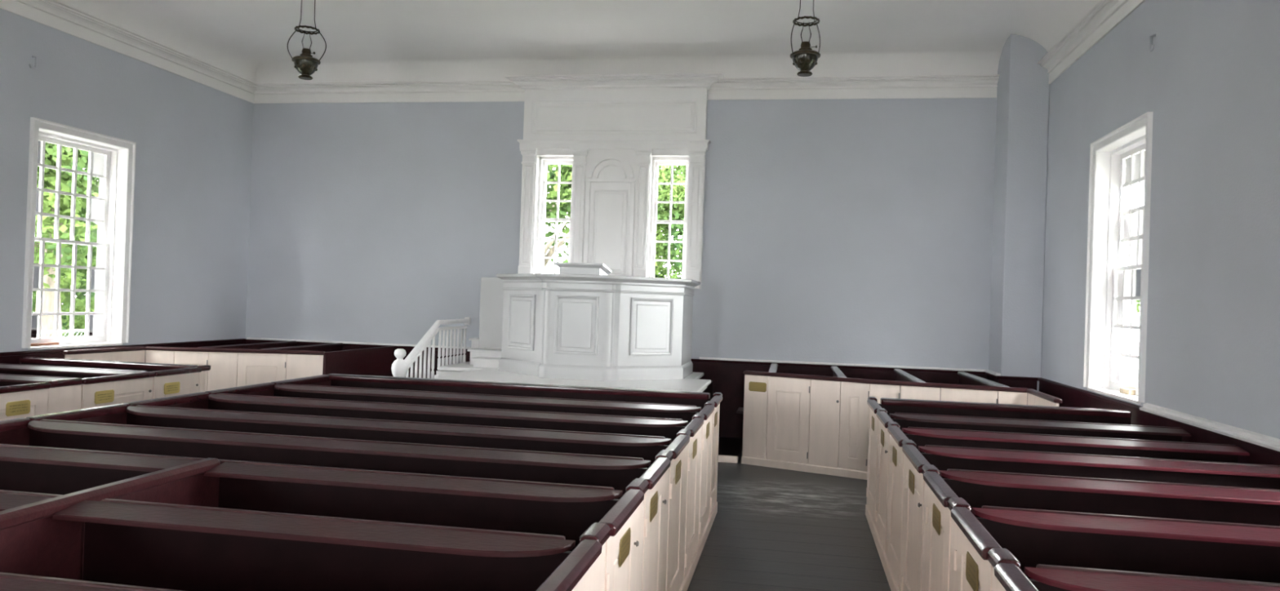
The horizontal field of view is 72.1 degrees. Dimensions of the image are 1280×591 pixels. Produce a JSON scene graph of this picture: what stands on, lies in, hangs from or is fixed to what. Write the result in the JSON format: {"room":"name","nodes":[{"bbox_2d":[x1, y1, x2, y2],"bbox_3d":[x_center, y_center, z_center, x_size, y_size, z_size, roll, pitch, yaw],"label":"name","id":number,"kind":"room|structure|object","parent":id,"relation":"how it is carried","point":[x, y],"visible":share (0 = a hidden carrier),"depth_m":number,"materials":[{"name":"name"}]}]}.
{"room":"house of worship","nodes":[
{"label":"house of worship","id":0,"kind":"room"},
{"bbox_2d":[0,8,253,352],"bbox_3d":[-7.301,-0.631,4.862,0.350,5.250,16.910,2,0,10],"label":"wall","id":1,"kind":"structure","parent":0,"point":[193,140],"depth_m":10.89,"materials":[{"name":"blue paint"}]},
{"bbox_2d":[29,55,37,69],"bbox_3d":[-6.279,-2.418,9.093,0.049,0.153,0.111,2,0,-19],"label":"wall hook","id":2,"kind":"object","parent":1,"relation":"attached to","point":[35,67],"visible":1,"depth_m":9.13,"materials":[{"name":"blue paint"}]},
{"bbox_2d":[21,116,136,350],"bbox_3d":[-6.407,-0.637,9.848,0.426,2.421,1.436,2,0,10],"label":"window","id":3,"kind":"structure","parent":1,"relation":"in","point":[114,166],"depth_m":10.16,"materials":[{"name":"white paint"}]},
{"bbox_2d":[31,342,58,346],"bbox_3d":[-6.455,0.527,9.465,0.040,0.028,0.440,2,0,10],"label":"stick","id":4,"kind":"object","parent":3,"relation":"on","point":[53,343],"visible":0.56,"depth_m":9.49,"materials":[{"name":"red wood"}]},
{"bbox_2d":[0,338,245,364],"bbox_3d":[-7.165,1.060,4.790,0.050,1.078,16.160,2,0,10],"label":"trim","id":5,"kind":"structure","parent":1,"relation":"attached to","point":[8,357],"depth_m":9.95,"materials":[{"name":"red paint"}]},
{"bbox_2d":[0,0,524,103],"bbox_3d":[-5.009,-2.977,4.487,4.146,0.264,16.210,2,0,10],"label":"trim","id":6,"kind":"structure","parent":1,"relation":"attached to","point":[55,14],"depth_m":12.10,"materials":[{"name":"white paint"}]},
{"bbox_2d":[57,0,1098,83],"bbox_3d":[-1.760,-3.171,3.914,10.730,0.360,16.210,2,0,10],"label":"ceiling","id":7,"kind":"structure","parent":0,"point":[366,40],"depth_m":10.88,"materials":[{"name":"paint"}]},
{"bbox_2d":[287,0,326,79],"bbox_3d":[-3.728,-2.899,9.840,0.334,0.943,0.304,1,-1,43],"label":"oil lamp","id":8,"kind":"object","parent":7,"relation":"hanging from","point":[305,64],"visible":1,"depth_m":9.79,"materials":[{"name":"black metal"}]},
{"bbox_2d":[790,0,820,76],"bbox_3d":[1.679,-2.712,8.879,0.304,0.973,0.304,2,0,10],"label":"oil lamp","id":9,"kind":"object","parent":7,"relation":"hanging from","point":[805,59],"visible":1,"depth_m":8.82,"materials":[{"name":"black metal"}]},
{"bbox_2d":[244,87,997,369],"bbox_3d":[-0.405,-0.350,12.046,10.730,5.250,0.350,2,0,10],"label":"wall","id":10,"kind":"structure","parent":0,"point":[853,231],"depth_m":11.58,"materials":[{"name":"blue paint"}]},
{"bbox_2d":[246,337,471,349],"bbox_3d":[-3.691,0.685,12.408,4.080,0.026,0.058,2,0,10],"label":"trim","id":11,"kind":"structure","parent":10,"relation":"attached to","point":[247,338],"depth_m":12.49,"materials":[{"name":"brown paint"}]},
{"bbox_2d":[535,156,573,273],"bbox_3d":[-1.123,-1.029,12.198,0.510,1.738,0.380,2,0,10],"label":"window","id":12,"kind":"structure","parent":10,"relation":"in","point":[544,161],"depth_m":12.08,"materials":[{"name":"white paint"}]},
{"bbox_2d":[504,72,723,288],"bbox_3d":[-0.397,-1.521,11.710,2.927,2.786,0.338,2,0,10],"label":"surround","id":13,"kind":"object","parent":10,"relation":"attached to","point":[612,126],"visible":0.82,"depth_m":11.73,"materials":[{"name":"white paint"}]},
{"bbox_2d":[244,338,986,438],"bbox_3d":[-0.717,1.329,11.876,10.280,1.071,0.050,2,0,10],"label":"wainscoting","id":14,"kind":"structure","parent":10,"relation":"attached to","point":[727,377],"depth_m":11.53,"materials":[{"name":"red paint"}]},
{"bbox_2d":[648,156,688,279],"bbox_3d":[0.422,-0.980,11.923,0.510,1.738,0.380,2,0,10],"label":"window","id":15,"kind":"structure","parent":10,"relation":"in","point":[656,161],"depth_m":11.79,"materials":[{"name":"white paint"}]},
{"bbox_2d":[718,436,742,462],"bbox_3d":[1.031,1.882,10.803,0.430,0.065,1.439,2,0,10],"label":"trim","id":16,"kind":"structure","parent":10,"relation":"attached to","point":[726,446],"depth_m":10.79,"materials":[{"name":"red paint"}]},
{"bbox_2d":[699,356,1000,375],"bbox_3d":[2.519,0.881,10.993,3.630,0.026,0.670,2,0,10],"label":"trim","id":17,"kind":"structure","parent":10,"relation":"attached to","point":[989,371],"depth_m":11.24,"materials":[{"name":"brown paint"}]},
{"bbox_2d":[707,74,999,99],"bbox_3d":[2.679,-2.672,11.278,3.634,0.264,0.146,2,0,10],"label":"trim","id":18,"kind":"structure","parent":10,"relation":"attached to","point":[973,86],"depth_m":11.28,"materials":[{"name":"white paint"}]},
{"bbox_2d":[687,451,890,590],"bbox_3d":[-1.925,1.826,3.877,10.730,0.120,16.210,2,0,10],"label":"floor","id":19,"kind":"structure","parent":0,"point":[772,529],"depth_m":6.91,"materials":[{"name":"grey wood"}]},
{"bbox_2d":[0,493,53,511],"bbox_3d":[-3.046,1.211,2.982,1.730,1.022,0.798,2,0,10],"label":"pew","id":20,"kind":"object","parent":19,"relation":"on","point":[7,501],"visible":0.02,"depth_m":3.21,"materials":[{"name":"red paint"}]},
{"bbox_2d":[0,374,83,421],"bbox_3d":[-5.690,1.152,6.914,2.104,1.022,1.058,2,0,10],"label":"pew","id":21,"kind":"object","parent":19,"relation":"on","point":[47,395],"visible":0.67,"depth_m":6.86,"materials":[{"name":"red paint"}]},
{"bbox_2d":[0,577,125,590],"bbox_3d":[-1.300,1.260,1.864,1.937,1.022,0.808,2,0,10],"label":"pew","id":22,"kind":"object","parent":19,"relation":"on","point":[6,584],"visible":1,"depth_m":2.29,"materials":[{"name":"red paint"}]},
{"bbox_2d":[0,364,155,408],"bbox_3d":[-5.531,1.167,7.810,2.104,1.016,0.838,2,0,10],"label":"pew","id":23,"kind":"object","parent":19,"relation":"on","point":[119,387],"visible":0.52,"depth_m":7.69,"materials":[{"name":"red paint"}]},
{"bbox_2d":[0,446,196,497],"bbox_3d":[-2.906,1.221,3.769,1.730,1.022,0.798,2,0,10],"label":"pew","id":24,"kind":"object","parent":19,"relation":"on","point":[112,461],"visible":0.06,"depth_m":4.01,"materials":[{"name":"red paint"}]},
{"bbox_2d":[0,363,210,399],"bbox_3d":[-5.393,1.173,8.589,2.104,1.026,0.779,2,0,10],"label":"pew","id":25,"kind":"object","parent":19,"relation":"on","point":[175,382],"visible":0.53,"depth_m":8.29,"materials":[{"name":"red paint"}]},
{"bbox_2d":[19,356,197,372],"bbox_3d":[-5.377,1.177,8.880,2.034,1.022,0.131,2,0,10],"label":"pew","id":26,"kind":"object","parent":19,"relation":"on","point":[131,366],"visible":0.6,"depth_m":8.85,"materials":[{"name":"red paint"}]},
{"bbox_2d":[0,457,220,580],"bbox_3d":[-2.153,1.235,2.831,0.075,1.030,2.375,2,0,10],"label":"divider","id":27,"kind":"object","parent":19,"relation":"on","point":[33,543],"visible":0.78,"depth_m":3.17,"materials":[{"name":"red paint"}]},
{"bbox_2d":[62,341,394,391],"bbox_3d":[-4.837,1.181,10.865,2.185,1.079,3.358,2,0,10],"label":"pew","id":28,"kind":"object","parent":19,"relation":"on","point":[233,366],"visible":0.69,"depth_m":10.57,"materials":[{"name":"beige paint"}]},
{"bbox_2d":[0,500,602,590],"bbox_3d":[-1.160,1.271,2.652,1.937,1.022,0.808,2,0,10],"label":"pew","id":29,"kind":"object","parent":19,"relation":"on","point":[575,571],"visible":1,"depth_m":2.92,"materials":[{"name":"red paint"}]},
{"bbox_2d":[0,417,671,590],"bbox_3d":[-1.773,1.263,4.386,3.749,1.022,0.808,2,0,10],"label":"pew","id":30,"kind":"object","parent":19,"relation":"on","point":[570,520],"visible":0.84,"depth_m":3.99,"materials":[{"name":"red paint"}]},
{"bbox_2d":[26,404,689,590],"bbox_3d":[-1.638,1.273,5.144,3.749,1.022,0.888,2,0,10],"label":"pew","id":31,"kind":"object","parent":19,"relation":"on","point":[111,415],"visible":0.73,"depth_m":4.87,"materials":[{"name":"red paint"}]},
{"bbox_2d":[82,462,644,590],"bbox_3d":[-1.020,1.281,3.444,1.937,1.022,0.818,2,0,10],"label":"pew","id":32,"kind":"object","parent":19,"relation":"on","point":[128,555],"visible":0.86,"depth_m":3.12,"materials":[{"name":"red paint"}]},
{"bbox_2d":[123,391,703,590],"bbox_3d":[-1.502,1.283,5.912,3.749,1.022,0.968,2,0,10],"label":"pew","id":33,"kind":"object","parent":19,"relation":"on","point":[197,401],"visible":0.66,"depth_m":5.65,"materials":[{"name":"red paint"}]},
{"bbox_2d":[391,316,471,378],"bbox_3d":[-2.567,1.038,10.965,0.184,1.517,2.167,2,0,10],"label":"balustrade","id":34,"kind":"object","parent":19,"relation":"on","point":[400,367],"visible":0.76,"depth_m":10.87,"materials":[{"name":"white paint"}]},
{"bbox_2d":[206,382,715,563],"bbox_3d":[-1.360,1.294,6.714,3.749,1.022,0.978,2,0,10],"label":"pew","id":35,"kind":"object","parent":19,"relation":"on","point":[264,389],"visible":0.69,"depth_m":6.46,"materials":[{"name":"red paint"}]},
{"bbox_2d":[271,374,722,533],"bbox_3d":[-1.220,1.304,7.502,3.749,1.022,0.898,2,0,10],"label":"pew","id":36,"kind":"object","parent":19,"relation":"on","point":[321,380],"visible":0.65,"depth_m":7.11,"materials":[{"name":"red paint"}]},
{"bbox_2d":[328,373,722,502],"bbox_3d":[-1.131,1.310,8.001,3.719,1.026,0.165,2,0,10],"label":"pew","id":37,"kind":"object","parent":19,"relation":"on","point":[699,399],"visible":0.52,"depth_m":7.93,"materials":[{"name":"red paint"}]},
{"bbox_2d":[435,361,712,399],"bbox_3d":[-0.910,1.399,10.589,3.475,0.900,2.530,2,0,10],"label":"platform","id":38,"kind":"object","parent":19,"relation":"on","point":[464,371],"visible":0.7,"depth_m":9.82,"materials":[{"name":"white paint"}]},
{"bbox_2d":[466,337,502,368],"bbox_3d":[-1.994,0.753,11.617,0.740,0.331,0.880,2,0,10],"label":"steps","id":39,"kind":"structure","parent":38,"relation":"on","point":[479,357],"depth_m":11.51,"materials":[{"name":"white paint"}]},
{"bbox_2d":[478,273,700,381],"bbox_3d":[-0.737,0.360,10.767,2.747,1.187,1.827,2,0,10],"label":"pulpit","id":40,"kind":"object","parent":38,"relation":"on","point":[550,326],"visible":1,"depth_m":10.15,"materials":[{"name":"white paint"}]},
{"bbox_2d":[554,262,611,275],"bbox_3d":[-0.658,-0.302,10.257,0.570,0.132,0.480,2,0,10],"label":"desk","id":41,"kind":"object","parent":40,"relation":"on","point":[564,268],"visible":0.86,"depth_m":10.05,"materials":[{"name":"white paint"}]},
{"bbox_2d":[718,454,737,463],"bbox_3d":[0.900,1.867,10.064,0.430,0.075,0.060,2,0,10],"label":"trim","id":42,"kind":"structure","parent":19,"relation":"on","point":[724,459],"depth_m":10.02,"materials":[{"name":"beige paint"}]},
{"bbox_2d":[736,363,1062,479],"bbox_3d":[2.551,1.425,9.680,3.045,1.063,3.109,2,0,10],"label":"pew","id":43,"kind":"object","parent":19,"relation":"on","point":[802,423],"visible":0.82,"depth_m":9.56,"materials":[{"name":"beige paint"}]},
{"bbox_2d":[866,396,1131,504],"bbox_3d":[3.052,1.445,7.573,2.139,1.026,0.145,2,0,10],"label":"pew","id":44,"kind":"object","parent":19,"relation":"on","point":[892,406],"visible":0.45,"depth_m":7.52,"materials":[{"name":"red paint"}]},
{"bbox_2d":[988,34,1049,391],"bbox_3d":[4.575,-0.540,10.647,0.448,5.140,0.668,2,0,10],"label":"column","id":45,"kind":"structure","parent":19,"relation":"on","point":[1018,253],"depth_m":10.33,"materials":[{"name":"blue paint"}]},
{"bbox_2d":[865,399,1182,539],"bbox_3d":[2.951,1.439,7.048,2.153,1.022,0.963,2,0,10],"label":"pew","id":46,"kind":"object","parent":19,"relation":"on","point":[871,508],"visible":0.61,"depth_m":6.69,"materials":[{"name":"red paint"}]},
{"bbox_2d":[874,410,1238,571],"bbox_3d":[2.802,1.428,6.203,2.153,1.022,0.888,2,0,10],"label":"pew","id":47,"kind":"object","parent":19,"relation":"on","point":[881,534],"visible":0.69,"depth_m":6.17,"materials":[{"name":"red paint"}]},
{"bbox_2d":[884,425,1279,590],"bbox_3d":[2.659,1.417,5.401,2.153,1.022,0.838,2,0,10],"label":"pew","id":48,"kind":"object","parent":19,"relation":"on","point":[894,571],"visible":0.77,"depth_m":5.32,"materials":[{"name":"red paint"}]},
{"bbox_2d":[901,444,1279,590],"bbox_3d":[2.511,1.406,4.564,2.153,1.022,0.858,2,0,10],"label":"pew","id":49,"kind":"object","parent":19,"relation":"on","point":[977,495],"visible":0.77,"depth_m":4.37,"materials":[{"name":"red paint"}]},
{"bbox_2d":[923,470,1279,590],"bbox_3d":[2.375,1.396,3.796,2.153,1.022,0.858,2,0,10],"label":"pew","id":50,"kind":"object","parent":19,"relation":"on","point":[1032,547],"visible":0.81,"depth_m":3.53,"materials":[{"name":"red paint"}]},
{"bbox_2d":[950,506,1279,590],"bbox_3d":[2.233,1.385,2.994,2.153,1.022,0.828,2,0,10],"label":"pew","id":51,"kind":"object","parent":19,"relation":"on","point":[977,553],"visible":0.84,"depth_m":3.34,"materials":[{"name":"red paint"}]},
{"bbox_2d":[994,563,1279,590],"bbox_3d":[2.089,1.375,2.181,2.153,1.022,0.838,2,0,10],"label":"pew","id":52,"kind":"object","parent":19,"relation":"on","point":[1011,578],"visible":1,"depth_m":2.65,"materials":[{"name":"red paint"}]},
{"bbox_2d":[1040,0,1279,439],"bbox_3d":[3.603,-0.284,2.925,0.350,5.250,16.910,2,0,10],"label":"wall","id":53,"kind":"structure","parent":0,"point":[1210,79],"depth_m":6.47,"materials":[{"name":"blue paint"}]},
{"bbox_2d":[985,372,1037,404],"bbox_3d":[4.451,1.491,10.592,0.450,1.071,0.670,2,0,10],"label":"trim","id":54,"kind":"structure","parent":53,"relation":"attached to","point":[1011,381],"depth_m":10.29,"materials":[{"name":"red paint"}]},
{"bbox_2d":[1037,0,1145,84],"bbox_3d":[3.380,-2.712,2.657,0.146,0.264,15.540,2,0,10],"label":"trim","id":55,"kind":"structure","parent":53,"relation":"attached to","point":[1104,15],"depth_m":8.85,"materials":[{"name":"white paint"}]},
{"bbox_2d":[1083,111,1153,404],"bbox_3d":[4.481,-0.291,7.914,0.426,2.421,1.436,2,0,10],"label":"window","id":56,"kind":"structure","parent":53,"relation":"in","point":[1117,256],"depth_m":8.45,"materials":[{"name":"white paint"}]},
{"bbox_2d":[1120,387,1135,395],"bbox_3d":[4.410,0.868,7.952,0.055,0.045,0.220,2,0,10],"label":"wood block","id":57,"kind":"object","parent":56,"relation":"on","point":[1123,390],"visible":1,"depth_m":7.89,"materials":[{"name":"beige wood"}]},
{"bbox_2d":[1149,34,1155,51],"bbox_3d":[4.210,-2.084,7.230,0.049,0.153,0.111,2,-1,39],"label":"wall hook","id":58,"kind":"object","parent":53,"relation":"attached to","point":[1151,46],"visible":1,"depth_m":7.26,"materials":[{"name":"blue paint"}]},
{"bbox_2d":[1037,377,1279,465],"bbox_3d":[3.291,1.393,2.618,0.050,1.071,15.540,2,0,10],"label":"trim","id":59,"kind":"structure","parent":53,"relation":"attached to","point":[1071,397],"depth_m":7.08,"materials":[{"name":"red paint"}]},
{"bbox_2d":[1138,403,1279,451],"bbox_3d":[3.031,0.826,1.077,0.060,0.060,12.400,2,0,10],"label":"trim","id":60,"kind":"structure","parent":53,"relation":"attached to","point":[1273,443],"depth_m":5.92,"materials":[{"name":"white paint"}]},
{"label":"outside","id":61,"kind":"structure","parent":0,"visible":0},
{"bbox_2d":[1133,342,1138,355],"bbox_3d":[-0.636,2.518,25.471,130.000,0.200,130.000,2,0,10],"label":"ground","id":62,"kind":"structure","parent":61,"point":[1135,344],"depth_m":66.36,"materials":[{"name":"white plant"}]},
{"bbox_2d":[31,244,95,338],"bbox_3d":[-16.985,0.011,27.376,1.882,4.012,15.248,2,0,10],"label":"hedge","id":63,"kind":"object","parent":62,"relation":"on","point":[65,296],"visible":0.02,"depth_m":25.74,"materials":[{"name":"green plant"}]},
{"bbox_2d":[32,142,99,338],"bbox_3d":[-13.291,-2.485,20.348,5.831,8.931,4.878,2,0,25],"label":"tree","id":64,"kind":"object","parent":62,"relation":"on","point":[51,149],"visible":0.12,"depth_m":18.86,"materials":[{"name":"green plant"}]},
{"bbox_2d":[41,328,91,337],"bbox_3d":[-10.244,1.307,16.931,0.060,1.462,9.000,2,0,10],"label":"wire fence","id":65,"kind":"object","parent":62,"relation":"on","point":[80,330],"visible":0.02,"depth_m":15.85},
{"bbox_2d":[543,164,572,269],"bbox_3d":[-2.542,-2.120,21.551,5.831,8.931,4.878,2,0,-15],"label":"tree","id":66,"kind":"object","parent":62,"relation":"on","point":[566,171],"visible":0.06,"depth_m":20.70,"materials":[{"name":"green plant"}]},
{"bbox_2d":[567,164,685,279],"bbox_3d":[0.365,-1.523,28.137,5.110,8.048,5.208,2,0,18],"label":"tree","id":67,"kind":"object","parent":62,"relation":"on","point":[664,171],"visible":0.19,"depth_m":26.57,"materials":[{"name":"green plant"}]},
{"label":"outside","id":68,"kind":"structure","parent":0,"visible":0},
{"bbox_2d":[1133,358,1138,386],"bbox_3d":[19.594,3.204,35.081,13.500,0.110,44.000,2,0,10],"label":"path","id":69,"kind":"structure","parent":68,"point":[1135,361],"depth_m":35.80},
{"bbox_2d":[1135,181,1144,313],"bbox_3d":[12.508,-0.584,19.797,3.221,6.800,3.865,2,-1,43],"label":"tree","id":70,"kind":"object","parent":69,"relation":"on","point":[1137,301],"visible":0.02,"depth_m":20.74,"materials":[{"name":"green plant"}]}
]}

